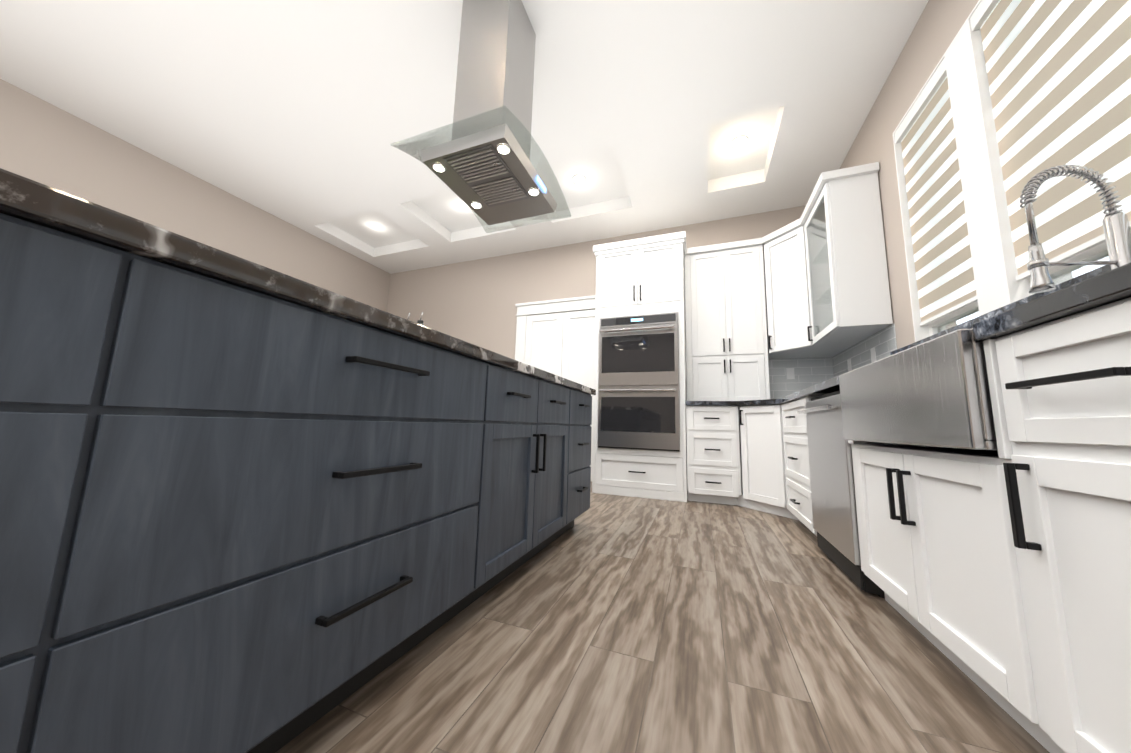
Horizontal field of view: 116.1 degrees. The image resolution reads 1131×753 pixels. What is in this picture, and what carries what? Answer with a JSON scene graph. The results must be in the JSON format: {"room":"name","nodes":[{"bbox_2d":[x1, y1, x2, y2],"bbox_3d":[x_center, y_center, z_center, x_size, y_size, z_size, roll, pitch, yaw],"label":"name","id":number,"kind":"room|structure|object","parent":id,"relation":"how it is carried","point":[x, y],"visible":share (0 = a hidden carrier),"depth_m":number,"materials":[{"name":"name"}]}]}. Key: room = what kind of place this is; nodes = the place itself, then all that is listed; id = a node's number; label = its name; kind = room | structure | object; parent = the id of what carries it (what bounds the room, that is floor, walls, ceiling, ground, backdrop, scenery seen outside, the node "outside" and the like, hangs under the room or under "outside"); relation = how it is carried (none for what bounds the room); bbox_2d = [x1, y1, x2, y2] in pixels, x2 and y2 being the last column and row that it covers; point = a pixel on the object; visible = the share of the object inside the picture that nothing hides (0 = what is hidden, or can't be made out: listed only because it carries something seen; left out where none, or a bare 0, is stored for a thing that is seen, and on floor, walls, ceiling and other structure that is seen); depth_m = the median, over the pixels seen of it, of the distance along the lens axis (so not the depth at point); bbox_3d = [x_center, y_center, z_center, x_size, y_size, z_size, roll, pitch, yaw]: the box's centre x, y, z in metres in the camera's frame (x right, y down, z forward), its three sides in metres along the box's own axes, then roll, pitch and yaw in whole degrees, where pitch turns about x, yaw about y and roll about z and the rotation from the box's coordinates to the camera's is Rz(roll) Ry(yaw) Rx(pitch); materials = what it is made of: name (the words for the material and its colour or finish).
{"room":"kitchen","nodes":[
{"label":"kitchen","id":0,"kind":"room"},
{"bbox_2d":[0,79,390,311],"bbox_3d":[-4.170,-0.627,2.689,0.200,3.050,6.425,-1,-8,21],"label":"wall","id":1,"kind":"structure","parent":0,"point":[46,143],"depth_m":3.33,"materials":[{"name":"beige paint"}]},
{"bbox_2d":[0,0,928,273],"bbox_3d":[-1.240,-2.283,1.811,6.370,0.160,6.825,-1,-8,21],"label":"ceiling","id":2,"kind":"structure","parent":0,"point":[304,114],"depth_m":2.63,"materials":[{"name":"white paint"}]},
{"bbox_2d":[391,0,570,232],"bbox_3d":[-0.392,-1.566,2.051,0.634,1.141,0.830,-1,-8,21],"label":"range hood","id":3,"kind":"object","parent":2,"relation":"hanging from","point":[480,165],"visible":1,"depth_m":1.88,"materials":[{"name":"metal"}]},
{"bbox_2d":[387,206,833,481],"bbox_3d":[-0.112,-0.237,4.651,6.370,3.050,0.206,-1,-8,21],"label":"wall","id":4,"kind":"structure","parent":0,"point":[474,302],"depth_m":4.88,"materials":[{"name":"beige paint"}]},
{"bbox_2d":[515,295,595,480],"bbox_3d":[-0.101,0.123,4.463,1.308,2.285,0.045,-1,-8,21],"label":"pantry door","id":5,"kind":"structure","parent":4,"relation":"in","point":[556,337],"depth_m":4.55,"materials":[{"name":"white wood"}]},
{"bbox_2d":[596,232,683,329],"bbox_3d":[0.858,-0.983,3.941,0.834,0.820,0.634,-1,-8,21],"label":"upper cabinet","id":6,"kind":"object","parent":4,"relation":"attached to","point":[641,276],"depth_m":3.64,"materials":[{"name":"white wood"}]},
{"bbox_2d":[597,312,679,451],"bbox_3d":[0.801,0.077,3.726,0.786,1.334,0.712,-1,-8,21],"label":"double wall oven","id":7,"kind":"object","parent":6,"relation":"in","point":[638,393],"visible":0.98,"depth_m":3.45,"materials":[{"name":"metal"}]},
{"bbox_2d":[786,368,794,378],"bbox_3d":[2.286,-0.028,3.584,0.070,0.115,0.005,-1,-8,21],"label":"switch plate","id":8,"kind":"object","parent":4,"relation":"attached to","point":[790,373],"depth_m":3.58,"materials":[{"name":"white plastic"}]},
{"bbox_2d":[276,482,1049,752],"bbox_3d":[-1.333,0.866,1.377,6.370,0.100,6.825,-1,-8,21],"label":"floor","id":9,"kind":"structure","parent":0,"point":[607,623],"depth_m":0.99,"materials":[{"name":"brown wood"}]},
{"bbox_2d":[0,213,591,752],"bbox_3d":[-1.256,0.419,1.687,2.212,0.874,2.430,-1,-8,21],"label":"base cabinet","id":10,"kind":"object","parent":9,"relation":"on","point":[236,519],"visible":1,"depth_m":0.56,"materials":[{"name":"blue wood"}]},
{"bbox_2d":[0,168,595,394],"bbox_3d":[-1.264,-0.034,1.759,2.225,0.040,2.493,-1,-8,21],"label":"countertop","id":11,"kind":"structure","parent":10,"relation":"on","point":[28,199],"depth_m":0.53,"materials":[{"name":"stone"}]},
{"bbox_3d":[-0.919,-0.030,1.998,0.420,0.036,0.420,-1,-8,21],"label":"marble tray","id":12,"kind":"object","parent":11,"relation":"on","visible":0},
{"bbox_2d":[417,312,423,324],"bbox_3d":[-0.857,-0.211,2.060,0.082,0.343,0.082,-1,-8,21],"label":"oil bottle","id":13,"kind":"object","parent":12,"relation":"on","point":[420,321],"visible":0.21,"depth_m":2.07,"materials":[{"name":"clear glass"}]},
{"bbox_2d":[592,446,683,501],"bbox_3d":[0.800,0.971,3.672,0.834,0.443,0.634,-1,-8,21],"label":"base cabinet","id":14,"kind":"object","parent":9,"relation":"on","point":[652,474],"depth_m":3.38,"materials":[{"name":"white wood"}]},
{"bbox_2d":[684,402,743,506],"bbox_3d":[1.456,0.739,3.430,0.503,0.874,0.680,-1,-8,21],"label":"base cabinet","id":15,"kind":"object","parent":9,"relation":"on","point":[711,433],"depth_m":3.18,"materials":[{"name":"white wood"}]},
{"bbox_2d":[740,405,775,514],"bbox_3d":[2.023,0.709,3.092,0.898,0.874,0.898,-1,-8,21],"label":"base cabinet","id":16,"kind":"object","parent":9,"relation":"on","point":[757,444],"depth_m":2.95,"materials":[{"name":"white wood"}]},
{"bbox_2d":[685,399,772,406],"bbox_3d":[1.507,0.266,3.340,0.690,0.040,0.927,-1,-8,21],"label":"countertop","id":17,"kind":"structure","parent":16,"relation":"on","point":[767,401],"depth_m":3.15,"materials":[{"name":"black stone"}]},
{"bbox_2d":[684,237,779,401],"bbox_3d":[1.693,-0.541,3.700,0.808,1.663,0.365,-1,-8,21],"label":"tall cabinet","id":18,"kind":"object","parent":17,"relation":"on","point":[726,356],"depth_m":3.58,"materials":[{"name":"white wood"}]},
{"bbox_2d":[772,396,868,535],"bbox_3d":[1.847,0.598,2.323,0.674,0.874,0.780,-1,-8,21],"label":"base cabinet","id":19,"kind":"object","parent":9,"relation":"on","point":[789,428],"depth_m":2.48,"materials":[{"name":"white wood"}]},
{"bbox_2d":[797,390,884,597],"bbox_3d":[1.575,0.510,1.691,0.643,0.860,0.595,-1,-8,21],"label":"dishwasher","id":20,"kind":"object","parent":9,"relation":"on","point":[834,514],"visible":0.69,"depth_m":1.69,"materials":[{"name":"metal"}]},
{"bbox_2d":[848,442,1071,752],"bbox_3d":[1.347,0.525,0.950,0.628,0.614,0.924,-1,-8,21],"label":"base cabinet","id":21,"kind":"object","parent":9,"relation":"on","point":[1000,576],"depth_m":0.86,"materials":[{"name":"white wood"}]},
{"bbox_2d":[983,302,1130,752],"bbox_3d":[1.136,0.313,0.407,0.628,0.874,0.422,-1,-8,21],"label":"base cabinet","id":22,"kind":"object","parent":9,"relation":"on","point":[1060,392],"depth_m":0.60,"materials":[{"name":"white wood"}]},
{"bbox_2d":[1116,297,1130,385],"bbox_3d":[1.001,0.260,0.055,0.628,0.874,0.611,-1,-8,21],"label":"base cabinet","id":23,"kind":"object","parent":9,"relation":"on","point":[1123,307],"depth_m":0.53,"materials":[{"name":"white wood"}]},
{"bbox_2d":[773,263,1130,404],"bbox_3d":[1.488,-0.002,1.402,0.663,0.040,4.597,-1,-8,21],"label":"countertop","id":24,"kind":"structure","parent":23,"relation":"on","point":[1109,287],"depth_m":0.63,"materials":[{"name":"grey stone"}]},
{"bbox_2d":[839,328,997,449],"bbox_3d":[1.272,0.073,1.065,0.494,0.274,0.768,-1,-8,21],"label":"farmhouse sink","id":25,"kind":"object","parent":24,"relation":"in","point":[935,392],"visible":0.56,"depth_m":0.94,"materials":[{"name":"metal"}]},
{"bbox_2d":[1019,164,1130,293],"bbox_3d":[1.487,-0.359,1.011,0.258,0.560,0.135,-1,-8,21],"label":"spring faucet","id":26,"kind":"object","parent":24,"relation":"on","point":[1116,227],"visible":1,"depth_m":1.03,"materials":[{"name":"silver metal"}]},
{"bbox_2d":[832,0,1007,376],"bbox_3d":[1.592,-0.760,0.495,0.206,3.050,6.425,-1,-8,21],"label":"wall","id":27,"kind":"structure","parent":0,"point":[940,29],"depth_m":2.01,"materials":[{"name":"beige paint"}]},
{"bbox_2d":[847,359,851,371],"bbox_3d":[2.475,-0.093,3.072,0.005,0.115,0.070,-1,-8,21],"label":"switch plate","id":28,"kind":"object","parent":27,"relation":"attached to","point":[849,360],"depth_m":3.07,"materials":[{"name":"white plastic"}]},
{"bbox_2d":[870,347,875,362],"bbox_3d":[2.311,-0.157,2.647,0.005,0.115,0.070,-1,-8,21],"label":"switch plate","id":29,"kind":"object","parent":27,"relation":"attached to","point":[873,352],"depth_m":2.64,"materials":[{"name":"white plastic"}]},
{"bbox_2d":[893,52,980,341],"bbox_3d":[2.113,-0.943,1.969,0.125,1.435,0.550,-1,-8,21],"label":"window","id":30,"kind":"structure","parent":27,"relation":"in","point":[973,310],"depth_m":2.15,"materials":[{"name":"white"}]},
{"bbox_2d":[890,265,1110,354],"bbox_3d":[1.608,-0.380,0.753,0.103,0.038,3.418,-1,-8,21],"label":"window sill ledge","id":31,"kind":"object","parent":27,"relation":"attached to","point":[1062,285],"visible":0.27,"depth_m":1.43,"materials":[{"name":"black stone"}]},
{"bbox_2d":[966,0,1130,303],"bbox_3d":[1.696,-1.104,0.885,0.125,1.435,1.484,-1,-8,21],"label":"window","id":32,"kind":"structure","parent":27,"relation":"in","point":[1016,290],"depth_m":1.54,"materials":[{"name":"white"}]},
{"bbox_2d":[895,0,1130,325],"bbox_3d":[1.794,-1.103,1.229,0.056,1.312,2.162,-1,-8,21],"label":"window blinds","id":33,"kind":"object","parent":32,"relation":"attached to","point":[1059,75],"visible":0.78,"depth_m":1.40,"materials":[{"name":"white fabric"}]}
]}

